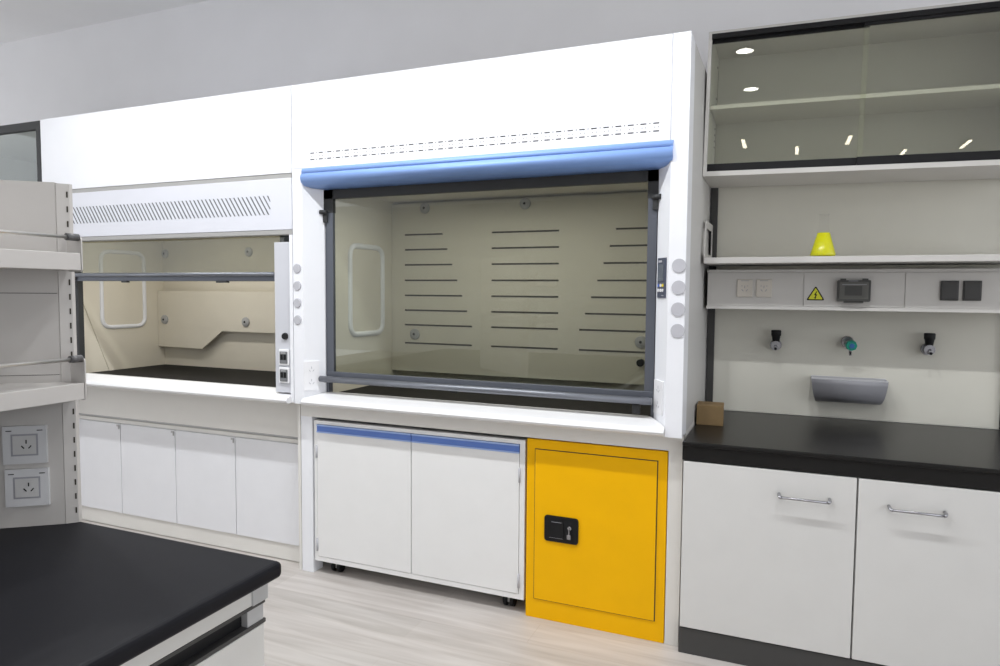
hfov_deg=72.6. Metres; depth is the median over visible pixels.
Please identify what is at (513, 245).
fume hood
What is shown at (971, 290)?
switch
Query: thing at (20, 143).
window
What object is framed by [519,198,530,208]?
knob
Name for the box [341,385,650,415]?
countertop
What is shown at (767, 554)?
base cabinet
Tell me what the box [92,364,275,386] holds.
countertop
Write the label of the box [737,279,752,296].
socket
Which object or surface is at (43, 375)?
rack
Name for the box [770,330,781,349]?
gas valve
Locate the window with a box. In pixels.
[0,121,41,181]
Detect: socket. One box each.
[2,425,47,464]
[4,467,50,507]
[279,349,289,364]
[279,367,289,382]
[304,361,318,390]
[653,379,663,415]
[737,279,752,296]
[756,279,771,296]
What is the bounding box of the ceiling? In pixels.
[0,0,208,43]
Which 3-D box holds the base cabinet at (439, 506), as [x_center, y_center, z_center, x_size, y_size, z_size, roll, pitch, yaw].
[-0.287,0.793,3.338,1.080,0.750,0.582,2,4,23]
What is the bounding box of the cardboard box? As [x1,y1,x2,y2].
[696,401,723,425]
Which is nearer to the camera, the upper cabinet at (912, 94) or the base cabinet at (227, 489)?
the upper cabinet at (912, 94)
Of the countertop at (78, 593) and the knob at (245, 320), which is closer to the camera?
the countertop at (78, 593)
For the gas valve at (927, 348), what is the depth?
2.87 m
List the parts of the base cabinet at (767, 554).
handle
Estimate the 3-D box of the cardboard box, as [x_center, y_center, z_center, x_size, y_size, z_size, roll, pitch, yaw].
[0.907,0.346,2.935,0.108,0.084,0.115,2,4,19]
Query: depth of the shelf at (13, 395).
1.53 m
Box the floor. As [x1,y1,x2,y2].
[81,519,744,665]
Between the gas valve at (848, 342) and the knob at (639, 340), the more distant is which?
the knob at (639, 340)
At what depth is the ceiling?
4.59 m
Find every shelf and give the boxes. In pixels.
[0,249,80,269]
[0,382,84,411]
[704,221,999,266]
[710,84,999,124]
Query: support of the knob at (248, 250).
attached to the fume hood at (183, 209)
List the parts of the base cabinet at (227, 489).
door, door, door, door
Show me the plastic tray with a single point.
(825, 388)
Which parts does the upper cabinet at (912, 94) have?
rail, rail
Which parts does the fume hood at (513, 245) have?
post, panel, sill, sash, knob, control panel, post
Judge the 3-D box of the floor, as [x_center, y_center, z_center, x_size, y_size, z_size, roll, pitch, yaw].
[-2.830,1.445,-1.101,13.000,0.060,11.450,2,4,23]
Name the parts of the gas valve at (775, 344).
handle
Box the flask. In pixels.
[810,215,835,255]
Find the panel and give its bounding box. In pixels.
[705,179,999,429]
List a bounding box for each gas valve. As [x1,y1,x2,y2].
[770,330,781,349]
[841,336,856,355]
[920,333,935,354]
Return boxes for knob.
[161,315,167,323]
[162,249,168,257]
[242,317,249,326]
[245,247,252,256]
[410,329,419,338]
[420,203,429,213]
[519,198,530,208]
[635,336,644,347]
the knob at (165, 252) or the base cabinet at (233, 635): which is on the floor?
the base cabinet at (233, 635)
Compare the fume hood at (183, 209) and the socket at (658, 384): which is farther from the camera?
the fume hood at (183, 209)
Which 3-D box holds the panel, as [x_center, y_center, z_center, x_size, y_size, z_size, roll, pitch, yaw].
[1.563,-0.407,3.021,1.212,1.587,0.038,2,4,23]
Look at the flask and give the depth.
2.76 m
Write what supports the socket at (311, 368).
attached to the fume hood at (513, 245)
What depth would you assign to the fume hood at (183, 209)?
3.66 m
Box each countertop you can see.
[0,522,280,665]
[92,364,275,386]
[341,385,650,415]
[682,410,999,490]
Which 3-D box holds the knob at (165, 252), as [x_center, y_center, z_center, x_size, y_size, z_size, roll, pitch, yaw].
[-2.231,-0.528,4.528,0.060,0.060,0.014,2,4,23]
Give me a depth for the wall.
4.10 m
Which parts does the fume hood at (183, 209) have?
panel, sash, vent panel, sill, trim, leg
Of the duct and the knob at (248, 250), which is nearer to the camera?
the duct
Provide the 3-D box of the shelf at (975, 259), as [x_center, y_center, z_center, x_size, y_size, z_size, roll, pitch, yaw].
[1.477,-0.386,2.849,1.167,0.194,0.344,2,4,23]
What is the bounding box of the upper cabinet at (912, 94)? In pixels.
[703,0,999,187]
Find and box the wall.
[0,0,998,429]
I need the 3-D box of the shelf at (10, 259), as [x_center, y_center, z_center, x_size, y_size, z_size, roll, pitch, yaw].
[-1.310,-0.164,1.502,0.539,0.040,0.426,2,4,23]
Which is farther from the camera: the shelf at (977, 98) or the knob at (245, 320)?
the knob at (245, 320)
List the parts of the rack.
rail, rail, post, plate, plate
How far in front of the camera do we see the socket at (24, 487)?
1.61 m
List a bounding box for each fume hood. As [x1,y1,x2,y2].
[40,86,302,569]
[291,31,710,645]
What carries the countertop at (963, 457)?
on the base cabinet at (767, 554)
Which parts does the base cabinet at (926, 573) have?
handle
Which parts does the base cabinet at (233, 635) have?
door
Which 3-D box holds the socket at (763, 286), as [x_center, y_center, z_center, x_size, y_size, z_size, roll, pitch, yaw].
[1.152,-0.195,2.970,0.064,0.077,0.007,2,4,23]
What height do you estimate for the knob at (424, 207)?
0.060 m
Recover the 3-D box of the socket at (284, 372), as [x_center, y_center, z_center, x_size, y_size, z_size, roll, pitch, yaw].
[-1.035,0.202,3.268,0.060,0.076,0.010,2,4,23]
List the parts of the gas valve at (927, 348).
handle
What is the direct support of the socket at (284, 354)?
attached to the fume hood at (183, 209)
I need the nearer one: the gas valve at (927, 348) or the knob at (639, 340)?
the gas valve at (927, 348)
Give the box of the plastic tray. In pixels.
[811,375,888,404]
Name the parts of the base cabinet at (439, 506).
door, door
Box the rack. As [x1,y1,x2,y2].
[0,180,86,528]
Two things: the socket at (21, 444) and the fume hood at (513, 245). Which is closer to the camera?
the socket at (21, 444)
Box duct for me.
[706,268,999,312]
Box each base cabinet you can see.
[79,415,298,561]
[120,583,267,665]
[314,418,528,605]
[526,437,668,642]
[678,460,856,665]
[850,477,999,665]
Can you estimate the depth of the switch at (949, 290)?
2.70 m
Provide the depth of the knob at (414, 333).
3.76 m
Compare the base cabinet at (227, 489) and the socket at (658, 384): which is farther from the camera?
the base cabinet at (227, 489)
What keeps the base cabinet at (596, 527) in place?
on the floor
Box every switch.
[940,281,958,300]
[962,281,981,300]
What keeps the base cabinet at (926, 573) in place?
on the floor
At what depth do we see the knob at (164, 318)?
4.49 m
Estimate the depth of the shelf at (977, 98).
2.82 m

